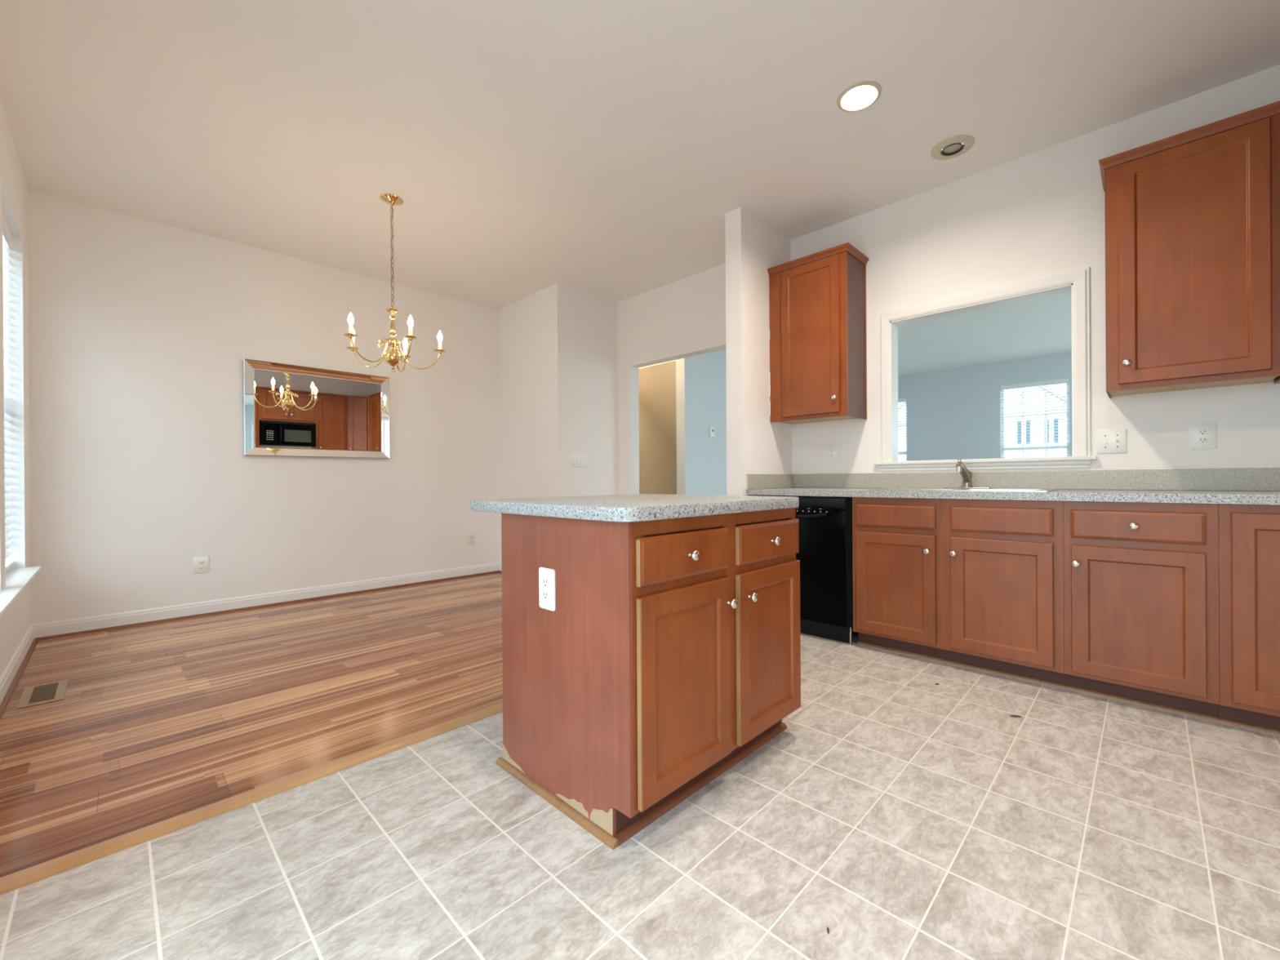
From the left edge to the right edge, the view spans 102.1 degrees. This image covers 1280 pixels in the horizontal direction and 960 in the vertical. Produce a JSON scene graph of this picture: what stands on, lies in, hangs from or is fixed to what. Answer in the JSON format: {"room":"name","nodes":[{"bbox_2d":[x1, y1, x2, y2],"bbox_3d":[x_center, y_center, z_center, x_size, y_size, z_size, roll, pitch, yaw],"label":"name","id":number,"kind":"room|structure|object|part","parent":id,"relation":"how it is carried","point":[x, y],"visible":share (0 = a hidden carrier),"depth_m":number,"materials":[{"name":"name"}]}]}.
{"room":"kitchen","nodes":[
{"label":"kitchen","id":0,"kind":"room"},
{"bbox_2d":[0,96,31,676],"bbox_3d":[-1.725,-0.409,1.068,6.194,2.813,0.160,0,0,45],"label":"wall","id":1,"kind":"structure","parent":0,"point":[15,622],"depth_m":2.75,"materials":[{"name":"paint"}]},
{"bbox_2d":[2,213,14,570],"bbox_3d":[-3.341,-0.465,2.681,0.768,1.892,0.050,0,0,45],"label":"window blind","id":2,"kind":"object","parent":1,"relation":"attached to","point":[6,235],"visible":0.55,"depth_m":2.89,"materials":[{"name":"white plastic"}]},
{"bbox_3d":[-3.518,-0.448,2.886,0.002,1.830,0.002,0,0,44],"label":"ladder cord","id":3,"kind":"part","parent":2,"relation":"part of","materials":[{"name":"white fabric"}]},
{"bbox_3d":[-3.334,0.471,2.682,0.764,0.020,0.050,0,0,44],"label":"rail","id":4,"kind":"part","parent":2,"relation":"part of","materials":[{"name":"white plastic"}]},
{"bbox_2d":[0,181,25,591],"bbox_3d":[-3.002,-0.457,2.369,1.704,1.922,0.096,0,0,45],"label":"window","id":5,"kind":"structure","parent":1,"relation":"attached to","point":[15,387],"depth_m":2.97,"materials":[{"name":"white plastic"}]},
{"bbox_2d":[0,624,34,704],"bbox_3d":[-2.738,0.942,2.195,2.917,0.103,0.013,0,0,45],"label":"baseboard","id":6,"kind":"structure","parent":1,"relation":"attached to","point":[10,672],"depth_m":2.61,"materials":[{"name":"paint"}]},
{"bbox_2d":[0,638,38,719],"bbox_3d":[-2.727,0.985,2.206,2.917,0.017,0.017,0,0,45],"label":"trim","id":7,"kind":"structure","parent":1,"relation":"attached to","point":[12,686],"depth_m":2.55,"materials":[{"name":"brown wood"}]},
{"bbox_2d":[0,566,41,619],"bbox_3d":[-2.951,0.554,2.373,1.780,0.100,0.152,0,0,45],"label":"window sill","id":8,"kind":"structure","parent":1,"relation":"attached to","point":[9,594],"depth_m":2.43,"materials":[{"name":"paint"}]},
{"bbox_2d":[27,189,499,624],"bbox_3d":[-0.185,-0.426,6.968,0.120,2.813,10.415,0,0,45],"label":"wall","id":9,"kind":"structure","parent":0,"point":[141,331],"depth_m":3.84,"materials":[{"name":"paint"}]},
{"bbox_2d":[193,556,208,573],"bbox_3d":[-3.214,0.622,3.787,0.008,0.117,0.088,0,0,45],"label":"wall outlet","id":10,"kind":"object","parent":9,"relation":"attached to","point":[201,564],"visible":1,"depth_m":3.79,"materials":[{"name":"white plastic"}]},
{"bbox_2d":[198,565,204,569],"bbox_3d":[-3.212,0.642,3.786,0.003,0.028,0.034,0,0,45],"label":"receptacle","id":11,"kind":"object","parent":10,"relation":"attached to","point":[200,567],"depth_m":3.78,"materials":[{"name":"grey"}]},
{"bbox_2d":[32,562,499,638],"bbox_3d":[-2.638,0.939,4.369,0.013,0.103,3.254,0,0,45],"label":"baseboard","id":12,"kind":"structure","parent":9,"relation":"attached to","point":[77,624],"depth_m":3.93,"materials":[{"name":"paint"}]},
{"bbox_2d":[35,570,498,640],"bbox_3d":[-2.627,0.982,4.359,0.017,0.017,3.254,0,0,45],"label":"trim","id":13,"kind":"structure","parent":9,"relation":"attached to","point":[495,571],"depth_m":3.92,"materials":[{"name":"brown wood"}]},
{"bbox_2d":[243,358,389,458],"bbox_3d":[-2.659,-0.561,4.331,0.044,0.736,1.059,0,0,45],"label":"wall mirror","id":14,"kind":"object","parent":9,"relation":"attached to","point":[289,410],"visible":1,"depth_m":4.28,"materials":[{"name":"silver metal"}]},
{"bbox_2d":[466,533,474,545],"bbox_3d":[-1.732,0.605,5.296,0.008,0.117,0.080,0,0,45],"label":"wall outlet","id":15,"kind":"object","parent":9,"relation":"attached to","point":[470,536],"visible":1,"depth_m":5.29,"materials":[{"name":"beige plastic"}]},
{"bbox_2d":[497,283,618,562],"bbox_3d":[-0.869,-0.420,5.431,1.058,2.813,0.756,0,0,45],"label":"wall","id":16,"kind":"structure","parent":0,"point":[557,374],"depth_m":5.07,"materials":[{"name":"paint"}]},
{"bbox_2d":[499,562,502,570],"bbox_3d":[-1.125,0.928,5.154,1.071,0.103,0.013,0,0,45],"label":"baseboard","id":17,"kind":"structure","parent":16,"relation":"attached to","point":[500,563],"depth_m":5.49,"materials":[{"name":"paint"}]},
{"bbox_2d":[570,454,587,466],"bbox_3d":[-0.586,-0.184,4.951,0.016,0.112,0.200,0,0,45],"label":"light switch","id":18,"kind":"object","parent":16,"relation":"attached to","point":[576,460],"visible":1,"depth_m":4.95,"materials":[{"name":"white plastic"}]},
{"bbox_2d":[0,0,1279,376],"bbox_3d":[2.628,-1.974,4.080,8.194,0.250,10.575,0,0,45],"label":"ceiling","id":19,"kind":"structure","parent":0,"point":[603,148],"depth_m":2.56,"materials":[{"name":"paint"}]},
{"bbox_2d":[343,193,445,372],"bbox_3d":[-1.585,-1.258,3.332,0.595,1.121,0.622,0,0,45],"label":"chandelier","id":20,"kind":"object","parent":19,"relation":"hanging from","point":[393,357],"visible":1,"depth_m":3.34,"materials":[{"name":"gold metal"}]},
{"bbox_3d":[-1.731,-0.964,3.094,0.033,0.078,0.033,0,0,44],"label":"bulb","id":21,"kind":"part","parent":20,"relation":"part of","materials":[{"name":"beige glass"}]},
{"bbox_3d":[-1.675,-0.819,3.205,0.010,0.173,0.256,0,0,27],"label":"arm","id":22,"kind":"part","parent":20,"relation":"part of","materials":[{"name":"gold metal"}]},
{"bbox_3d":[-1.764,-0.819,3.376,0.256,0.173,0.010,0,0,9],"label":"arm","id":23,"kind":"part","parent":20,"relation":"part of","materials":[{"name":"gold metal"}]},
{"bbox_3d":[-1.606,-1.440,3.351,0.017,0.669,0.017,0,0,-20],"label":"chain","id":24,"kind":"part","parent":20,"relation":"part of","materials":[{"name":"gold metal"}]},
{"bbox_3d":[-1.604,-1.105,3.351,0.076,0.038,0.076,0,0,44],"label":"crown","id":25,"kind":"part","parent":20,"relation":"part of","materials":[{"name":"gold metal"}]},
{"bbox_3d":[-1.629,-0.820,3.513,0.010,0.174,0.256,0,0,-9],"label":"arm","id":26,"kind":"part","parent":20,"relation":"part of","materials":[{"name":"gold metal"}]},
{"bbox_3d":[-1.485,-0.820,3.236,0.256,0.173,0.010,0,0,44],"label":"arm","id":27,"kind":"part","parent":20,"relation":"part of","materials":[{"name":"gold metal"}]},
{"bbox_3d":[-1.650,-0.966,3.634,0.033,0.078,0.033,0,0,44],"label":"bulb","id":28,"kind":"part","parent":20,"relation":"part of","materials":[{"name":"beige glass"}]},
{"bbox_3d":[-1.398,-0.967,3.150,0.033,0.078,0.033,0,0,44],"label":"bulb","id":29,"kind":"part","parent":20,"relation":"part of","materials":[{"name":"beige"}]},
{"bbox_3d":[-1.457,-0.821,3.427,0.256,0.173,0.010,0,0,-27],"label":"arm","id":30,"kind":"part","parent":20,"relation":"part of","materials":[{"name":"gold metal"}]},
{"bbox_3d":[-1.348,-0.968,3.483,0.033,0.078,0.033,0,0,44],"label":"bulb","id":31,"kind":"part","parent":20,"relation":"part of","materials":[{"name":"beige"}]},
{"bbox_2d":[836,80,881,111],"bbox_3d":[1.049,-1.894,2.477,0.198,0.134,0.198,0,0,45],"label":"recessed light","id":32,"kind":"object","parent":19,"relation":"in","point":[860,95],"visible":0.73,"depth_m":2.49,"materials":[{"name":"beige glass"}]},
{"bbox_3d":[1.049,-1.892,2.477,0.124,0.092,0.124,0,0,44],"label":"bulb","id":33,"kind":"part","parent":32,"relation":"part of","materials":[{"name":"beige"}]},
{"bbox_2d":[930,134,974,159],"bbox_3d":[1.728,-1.873,2.861,0.208,0.096,0.208,0,0,45],"label":"recessed light","id":34,"kind":"object","parent":19,"relation":"in","point":[952,147],"visible":0.92,"depth_m":2.85,"materials":[{"name":"beige metal"}]},
{"bbox_3d":[1.728,-1.877,2.861,0.090,0.089,0.090,0,0,44],"label":"bulb","id":35,"kind":"part","parent":34,"relation":"part of","materials":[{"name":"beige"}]},
{"bbox_2d":[0,572,1279,959],"bbox_3d":[-0.254,1.006,2.557,5.954,0.059,4.010,0,0,45],"label":"floor","id":36,"kind":"structure","parent":0,"point":[900,814],"depth_m":1.49,"materials":[{"name":"tile"}]},
{"bbox_2d":[16,679,68,709],"bbox_3d":[-2.773,0.992,2.405,0.335,0.004,0.137,0,0,45],"label":"floor vent","id":37,"kind":"object","parent":36,"relation":"in","point":[32,695],"visible":1,"depth_m":2.40,"materials":[{"name":"beige metal"}]},
{"bbox_2d":[0,702,502,895],"bbox_3d":[-0.269,0.979,2.571,0.062,0.012,4.010,0,0,45],"label":"trim","id":38,"kind":"structure","parent":36,"relation":"on","point":[21,878],"depth_m":1.54,"materials":[{"name":"brown wood"}]},
{"bbox_2d":[495,507,800,849],"bbox_3d":[0.071,0.546,1.885,0.699,0.876,0.930,0,0,45],"label":"kitchen island","id":39,"kind":"object","parent":36,"relation":"on","point":[644,661],"visible":0.99,"depth_m":1.55,"materials":[{"name":"brown wood"}]},
{"bbox_2d":[542,577,549,587],"bbox_3d":[-0.292,0.319,1.605,0.034,0.028,0.003,0,0,44],"label":"receptacle","id":40,"kind":"object","parent":39,"relation":"attached to","point":[545,581],"depth_m":1.60,"materials":[{"name":"white plastic"}]},
{"bbox_2d":[542,590,549,599],"bbox_3d":[-0.292,0.358,1.605,0.034,0.028,0.003,0,0,44],"label":"receptacle","id":41,"kind":"object","parent":39,"relation":"attached to","point":[545,593],"depth_m":1.60,"materials":[{"name":"white plastic"}]},
{"bbox_3d":[-0.280,0.977,1.594,0.603,0.018,0.018,0,0,44],"label":"shoe moulding","id":42,"kind":"part","parent":39,"relation":"part of","materials":[{"name":"brown wood"}]},
{"bbox_3d":[-0.249,0.548,1.581,0.634,0.874,0.012,0,0,44],"label":"panel","id":43,"kind":"part","parent":39,"relation":"part of","materials":[{"name":"brown wood"}]},
{"bbox_2d":[470,493,799,522],"bbox_3d":[-0.007,0.089,1.950,0.855,0.038,0.954,0,0,45],"label":"island countertop","id":44,"kind":"structure","parent":39,"relation":"on","point":[629,508],"depth_m":1.62,"materials":[{"name":"grey laminate"}]},
{"bbox_3d":[0.139,0.219,1.513,0.018,0.130,0.410,0,0,44],"label":"drawer","id":45,"kind":"part","parent":39,"relation":"part of","materials":[{"name":"brown wood"}]},
{"bbox_3d":[0.142,0.594,1.513,0.018,0.564,0.410,0,0,44],"label":"door","id":46,"kind":"part","parent":39,"relation":"part of","materials":[{"name":"brown wood"}]},
{"bbox_3d":[0.155,0.218,1.497,0.031,0.031,0.031,0,0,44],"label":"knob","id":47,"kind":"part","parent":39,"relation":"part of","materials":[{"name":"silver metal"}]},
{"bbox_3d":[0.254,0.974,1.721,0.018,0.018,0.912,0,0,44],"label":"shoe moulding","id":48,"kind":"part","parent":39,"relation":"part of","materials":[{"name":"brown wood"}]},
{"bbox_3d":[0.284,0.496,1.687,0.020,0.778,0.906,0,0,44],"label":"frame","id":49,"kind":"part","parent":39,"relation":"part of","materials":[{"name":"brown wood"}]},
{"bbox_3d":[0.291,0.390,1.635,0.031,0.031,0.031,0,0,44],"label":"knob","id":50,"kind":"part","parent":39,"relation":"part of","materials":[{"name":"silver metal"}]},
{"bbox_3d":[0.375,0.390,1.720,0.031,0.031,0.031,0,0,44],"label":"knob","id":51,"kind":"part","parent":39,"relation":"part of","materials":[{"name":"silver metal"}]},
{"bbox_3d":[0.464,0.216,1.843,0.018,0.130,0.412,0,0,44],"label":"drawer","id":52,"kind":"part","parent":39,"relation":"part of","materials":[{"name":"brown wood"}]},
{"bbox_3d":[0.466,0.591,1.843,0.018,0.564,0.412,0,0,44],"label":"door","id":53,"kind":"part","parent":39,"relation":"part of","materials":[{"name":"brown wood"}]},
{"bbox_3d":[0.480,0.216,1.827,0.031,0.031,0.031,0,0,44],"label":"knob","id":54,"kind":"part","parent":39,"relation":"part of","materials":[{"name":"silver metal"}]},
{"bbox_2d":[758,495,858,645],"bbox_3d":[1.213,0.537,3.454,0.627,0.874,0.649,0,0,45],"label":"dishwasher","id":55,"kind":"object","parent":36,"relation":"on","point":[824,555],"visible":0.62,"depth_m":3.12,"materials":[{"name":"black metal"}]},
{"bbox_3d":[1.004,0.523,3.256,0.600,0.695,0.030,0,0,44],"label":"door panel","id":56,"kind":"part","parent":55,"relation":"part of","materials":[{"name":"black"}]},
{"bbox_3d":[1.000,0.140,3.254,0.600,0.065,0.034,0,0,44],"label":"control panel","id":57,"kind":"part","parent":55,"relation":"part of","materials":[{"name":"black plastic"}]},
{"bbox_3d":[1.036,0.923,3.284,0.610,0.096,0.010,0,0,44],"label":"kick plate","id":58,"kind":"part","parent":55,"relation":"part of","materials":[{"name":"black"}]},
{"bbox_2d":[852,497,1066,688],"bbox_3d":[1.786,0.533,2.893,0.960,0.876,0.661,0,0,45],"label":"base cabinet","id":59,"kind":"object","parent":36,"relation":"on","point":[978,584],"visible":0.98,"depth_m":2.62,"materials":[{"name":"brown wood"}]},
{"bbox_3d":[1.402,0.199,2.858,0.415,0.124,0.018,0,0,44],"label":"false drawer","id":60,"kind":"part","parent":59,"relation":"part of","materials":[{"name":"brown wood"}]},
{"bbox_3d":[1.405,0.580,2.859,0.415,0.570,0.018,0,0,44],"label":"door","id":61,"kind":"part","parent":59,"relation":"part of","materials":[{"name":"brown wood"}]},
{"bbox_3d":[1.510,0.375,2.721,0.031,0.031,0.031,0,0,44],"label":"knob","id":62,"kind":"part","parent":59,"relation":"part of","materials":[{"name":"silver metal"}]},
{"bbox_3d":[1.597,0.374,2.636,0.031,0.031,0.031,0,0,44],"label":"knob","id":63,"kind":"part","parent":59,"relation":"part of","materials":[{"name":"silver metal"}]},
{"bbox_3d":[1.641,0.965,2.743,0.960,0.014,0.014,0,0,44],"label":"shoe moulding","id":64,"kind":"part","parent":59,"relation":"part of","materials":[{"name":"brown wood"}]},
{"bbox_3d":[1.747,0.197,2.519,0.416,0.124,0.018,0,0,44],"label":"false drawer","id":65,"kind":"part","parent":59,"relation":"part of","materials":[{"name":"brown wood"}]},
{"bbox_3d":[1.750,0.578,2.519,0.416,0.570,0.018,0,0,44],"label":"door","id":66,"kind":"part","parent":59,"relation":"part of","materials":[{"name":"brown wood"}]},
{"bbox_2d":[1063,501,1219,721],"bbox_3d":[2.297,0.530,2.391,0.471,0.876,0.661,0,0,45],"label":"base cabinet","id":67,"kind":"object","parent":36,"relation":"on","point":[1141,579],"visible":0.96,"depth_m":2.17,"materials":[{"name":"brown wood"}]},
{"bbox_3d":[1.939,0.372,2.300,0.031,0.031,0.031,0,0,44],"label":"knob","id":68,"kind":"part","parent":67,"relation":"part of","materials":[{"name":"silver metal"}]},
{"bbox_3d":[2.071,0.194,2.169,0.031,0.031,0.031,0,0,44],"label":"knob","id":69,"kind":"part","parent":67,"relation":"part of","materials":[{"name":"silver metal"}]},
{"bbox_3d":[2.087,0.195,2.185,0.411,0.124,0.018,0,0,44],"label":"drawer","id":70,"kind":"part","parent":67,"relation":"part of","materials":[{"name":"brown wood"}]},
{"bbox_3d":[2.090,0.576,2.185,0.411,0.570,0.018,0,0,44],"label":"door","id":71,"kind":"part","parent":67,"relation":"part of","materials":[{"name":"brown wood"}]},
{"bbox_3d":[2.152,0.962,2.241,0.471,0.014,0.014,0,0,44],"label":"shoe moulding","id":72,"kind":"part","parent":67,"relation":"part of","materials":[{"name":"brown wood"}]},
{"bbox_2d":[1217,503,1279,734],"bbox_3d":[2.761,0.527,1.955,0.801,0.876,0.632,0,0,45],"label":"base cabinet","id":73,"kind":"object","parent":36,"relation":"on","point":[1249,535],"visible":0.86,"depth_m":1.96,"materials":[{"name":"brown wood"}]},
{"bbox_2d":[745,467,1279,505],"bbox_3d":[1.990,0.022,2.700,2.944,0.142,0.648,0,0,45],"label":"countertop","id":74,"kind":"structure","parent":73,"relation":"on","point":[1257,486],"depth_m":2.68,"materials":[{"name":"grey laminate"}]},
{"bbox_2d":[866,488,1059,492],"bbox_3d":[1.783,0.129,2.890,0.830,0.155,0.480,0,0,45],"label":"sink","id":75,"kind":"object","parent":74,"relation":"in","point":[882,489],"visible":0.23,"depth_m":2.85,"materials":[{"name":"silver metal"}]},
{"bbox_3d":[1.635,0.131,3.005,0.344,0.152,0.343,0,0,44],"label":"bowl","id":76,"kind":"part","parent":75,"relation":"part of","materials":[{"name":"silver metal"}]},
{"bbox_3d":[1.900,0.130,2.744,0.344,0.152,0.343,0,0,44],"label":"bowl","id":77,"kind":"part","parent":75,"relation":"part of","materials":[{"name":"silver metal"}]},
{"bbox_2d":[943,458,991,488],"bbox_3d":[1.875,-0.037,2.997,0.230,0.175,0.226,0,0,45],"label":"kitchen faucet","id":78,"kind":"object","parent":74,"relation":"on","point":[966,475],"visible":0.99,"depth_m":3.02,"materials":[{"name":"silver metal"}]},
{"bbox_3d":[1.866,-0.040,2.988,0.038,0.113,0.194,0,0,44],"label":"spout","id":79,"kind":"part","parent":78,"relation":"part of","materials":[{"name":"silver metal"}]},
{"bbox_3d":[1.934,0.046,3.056,0.230,0.008,0.056,0,0,44],"label":"plate","id":80,"kind":"part","parent":78,"relation":"part of","materials":[{"name":"silver metal"}]},
{"bbox_3d":[2.606,0.959,1.794,0.801,0.014,0.014,0,0,44],"label":"shoe moulding","id":81,"kind":"part","parent":73,"relation":"part of","materials":[{"name":"brown wood"}]},
{"bbox_3d":[2.416,0.490,1.864,0.372,0.730,0.018,0,0,44],"label":"door","id":82,"kind":"part","parent":73,"relation":"part of","materials":[{"name":"brown wood"}]},
{"bbox_2d":[639,399,676,494],"bbox_3d":[0.714,-0.433,7.708,0.124,2.813,4.000,0,0,45],"label":"wall","id":83,"kind":"structure","parent":0,"point":[657,451],"depth_m":7.09,"materials":[{"name":"paint"}]},
{"bbox_2d":[638,360,676,446],"bbox_3d":[1.258,-0.402,7.551,1.118,2.257,3.460,0,0,45],"label":"wall","id":84,"kind":"structure","parent":83,"relation":"attached to","point":[656,382],"depth_m":6.61,"materials":[{"name":"paint"}]},
{"bbox_2d":[675,349,727,495],"bbox_3d":[2.353,-0.445,7.779,0.125,2.813,5.400,0,0,45],"label":"wall","id":85,"kind":"structure","parent":0,"point":[701,379],"depth_m":6.02,"materials":[{"name":"paint"}]},
{"bbox_2d":[708,426,715,437],"bbox_3d":[0.855,-0.571,6.144,0.030,0.125,0.085,0,0,45],"label":"thermostat","id":86,"kind":"object","parent":85,"relation":"attached to","point":[711,429],"visible":1,"depth_m":6.12,"materials":[{"name":"white plastic"}]},
{"bbox_2d":[724,207,791,495],"bbox_3d":[0.880,-0.430,3.765,0.128,2.813,0.680,0,0,45],"label":"wall","id":87,"kind":"structure","parent":0,"point":[755,445],"depth_m":3.56,"materials":[{"name":"paint"}]},
{"bbox_2d":[617,64,1279,494],"bbox_3d":[1.184,-0.433,4.028,5.954,2.813,0.120,0,0,45],"label":"wall","id":88,"kind":"structure","parent":0,"point":[1042,213],"depth_m":3.03,"materials":[{"name":"paint"}]},
{"bbox_2d":[767,242,869,424],"bbox_3d":[1.240,-0.969,3.626,0.584,1.102,0.368,0,0,45],"label":"upper cabinet","id":89,"kind":"object","parent":88,"relation":"attached to","point":[818,339],"visible":1,"depth_m":3.50,"materials":[{"name":"brown wood"}]},
{"bbox_3d":[1.150,-0.957,3.509,0.414,1.027,0.018,0,0,44],"label":"door","id":90,"kind":"part","parent":89,"relation":"part of","materials":[{"name":"brown wood"}]},
{"bbox_3d":[1.244,-1.499,3.633,0.584,0.042,0.344,0,0,44],"label":"crown moulding","id":91,"kind":"part","parent":89,"relation":"part of","materials":[{"name":"brown wood"}]},
{"bbox_3d":[1.450,-0.955,3.465,0.012,1.070,0.302,0,0,44],"label":"panel","id":92,"kind":"part","parent":89,"relation":"part of","materials":[{"name":"brown wood"}]},
{"bbox_2d":[826,444,837,461],"bbox_3d":[1.388,-0.195,3.739,0.080,0.117,0.008,0,0,45],"label":"wall outlet","id":93,"kind":"object","parent":88,"relation":"attached to","point":[832,450],"visible":1,"depth_m":3.73,"materials":[{"name":"white plastic"}]},
{"bbox_2d":[879,266,1091,461],"bbox_3d":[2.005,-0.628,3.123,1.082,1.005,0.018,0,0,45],"label":"trim","id":94,"kind":"structure","parent":88,"relation":"attached to","point":[1080,279],"depth_m":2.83,"materials":[{"name":"paint"}]},
{"bbox_2d":[873,455,1097,471],"bbox_3d":[2.052,-0.095,3.176,1.138,0.062,0.182,0,0,45],"label":"trim","id":95,"kind":"structure","parent":88,"relation":"attached to","point":[1084,461],"depth_m":3.04,"materials":[{"name":"paint"}]},
{"bbox_2d":[792,467,1279,491],"bbox_3d":[2.210,0.002,2.924,2.944,0.104,0.019,0,0,44],"label":"backsplash","id":96,"kind":"structure","parent":88,"relation":"attached to","point":[1257,479],"depth_m":2.78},
{"bbox_2d":[1096,428,1126,453],"bbox_3d":[2.451,-0.202,2.689,0.115,0.125,0.016,0,0,45],"label":"light switch","id":97,"kind":"object","parent":88,"relation":"attached to","point":[1108,441],"visible":1,"depth_m":2.69,"materials":[{"name":"white plastic"}]},
{"bbox_2d":[1098,100,1279,398],"bbox_3d":[2.504,-0.977,2.383,0.564,1.102,0.368,0,0,45],"label":"upper cabinet","id":98,"kind":"object","parent":88,"relation":"attached to","point":[1193,216],"visible":1,"depth_m":2.25,"materials":[{"name":"brown wood"}]},
{"bbox_3d":[2.342,-0.960,2.588,0.005,1.070,0.302,0,0,44],"label":"panel","id":99,"kind":"part","parent":98,"relation":"part of","materials":[{"name":"brown wood"}]},
{"bbox_3d":[2.255,-0.544,2.395,0.031,0.031,0.031,0,0,44],"label":"knob","id":100,"kind":"part","parent":98,"relation":"part of","materials":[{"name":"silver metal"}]},
{"bbox_3d":[2.509,-1.507,2.391,0.564,0.042,0.344,0,0,44],"label":"crown moulding","id":101,"kind":"part","parent":98,"relation":"part of","materials":[{"name":"brown wood"}]},
{"bbox_2d":[1189,422,1216,449],"bbox_3d":[2.684,-0.208,2.465,0.088,0.125,0.008,0,0,45],"label":"wall outlet","id":102,"kind":"object","parent":88,"relation":"attached to","point":[1202,436],"visible":1,"depth_m":2.46,"materials":[{"name":"white plastic"}]},
{"bbox_2d":[1197,429,1208,435],"bbox_3d":[2.682,-0.228,2.464,0.034,0.028,0.003,0,0,45],"label":"receptacle","id":103,"kind":"object","parent":102,"relation":"attached to","point":[1200,432],"depth_m":2.46,"materials":[{"name":"grey plastic"}]},
{"bbox_2d":[1197,437,1208,443],"bbox_3d":[2.683,-0.189,2.464,0.034,0.028,0.003,0,0,45],"label":"receptacle","id":104,"kind":"object","parent":102,"relation":"attached to","point":[1200,440],"depth_m":2.46,"materials":[{"name":"grey plastic"}]},
{"bbox_2d":[1273,375,1279,383],"bbox_3d":[2.833,-0.979,1.888,0.596,1.098,0.612,0,0,45],"label":"upper cabinet","id":105,"kind":"object","parent":88,"relation":"attached to","point":[1276,380],"visible":0.17,"depth_m":2.27,"materials":[{"name":"brown wood"}]},
{"bbox_2d":[897,352,1071,461],"bbox_3d":[6.292,-0.472,7.799,7.954,2.813,0.150,0,0,45],"label":"wall","id":106,"kind":"structure","parent":0,"point":[955,413],"depth_m":8.58,"materials":[{"name":"paint"}]},
{"bbox_2d":[897,401,906,461],"bbox_3d":[4.618,-0.536,9.464,0.564,1.860,0.050,0,0,45],"label":"window","id":107,"kind":"structure","parent":106,"relation":"in","point":[900,453],"depth_m":9.27,"materials":[{"name":"white plastic"}]},
{"bbox_2d":[897,397,906,460],"bbox_3d":[4.572,-0.554,9.418,0.556,1.818,0.059,0,0,45],"label":"window blind","id":108,"kind":"object","parent":107,"relation":"attached to","point":[900,400],"visible":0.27,"depth_m":9.26,"materials":[{"name":"white"}]},
{"label":"outside","id":109,"kind":"structure","parent":0,"visible":0},
{"bbox_3d":[10.528,2.002,10.700,120.000,0.200,150.000,0,0,45],"label":"ground","id":110,"kind":"structure","parent":109,"visible":0},
{"bbox_2d":[897,383,1070,461],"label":"window","id":111,"kind":"structure","parent":110,"relation":"on","point":[903,457],"depth_m":35.29,"materials":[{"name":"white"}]},
{"bbox_2d":[1017,421,1021,444],"bbox_3d":[26.270,-3.283,35.808,0.220,1.600,0.060,0,0,44],"label":"shutter","id":112,"kind":"object","parent":111,"relation":"hanging from","point":[1020,423],"depth_m":35.79,"materials":[{"name":"blue"}]},
{"bbox_2d":[1026,420,1030,444],"bbox_3d":[26.626,-3.285,35.457,0.220,1.600,0.060,0,0,44],"label":"shutter","id":113,"kind":"object","parent":111,"relation":"hanging from","point":[1027,425],"depth_m":35.43,"materials":[{"name":"blue"}]},
{"bbox_2d":[1000,377,1069,457],"bbox_3d":[6.061,-0.578,7.954,0.845,1.848,0.059,0,0,45],"label":"window blind","id":114,"kind":"object","parent":111,"relation":"attached to","point":[1060,381],"visible":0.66,"depth_m":7.93,"materials":[{"name":"white plastic"}]},
{"bbox_3d":[5.816,-0.548,8.169,0.003,1.790,0.003,0,0,17],"label":"ladder cord","id":115,"kind":"part","parent":114,"relation":"part of","materials":[{"name":"white fabric"}]},
{"bbox_3d":[6.282,-0.550,7.712,0.003,1.790,0.003,0,0,17],"label":"ladder cord","id":116,"kind":"part","parent":114,"relation":"part of","materials":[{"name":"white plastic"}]},
{"bbox_2d":[1044,418,1048,443],"bbox_3d":[27.339,-3.289,34.756,0.220,1.600,0.060,0,0,44],"label":"shutter","id":117,"kind":"object","parent":111,"relation":"hanging from","point":[1044,419],"depth_m":34.74,"materials":[{"name":"white"}]},
{"bbox_2d":[1053,418,1058,442],"bbox_3d":[27.696,-3.291,34.406,0.220,1.600,0.060,0,0,44],"label":"shutter","id":118,"kind":"object","parent":111,"relation":"hanging from","point":[1056,420],"depth_m":34.37,"materials":[{"name":"blue"}]}
]}

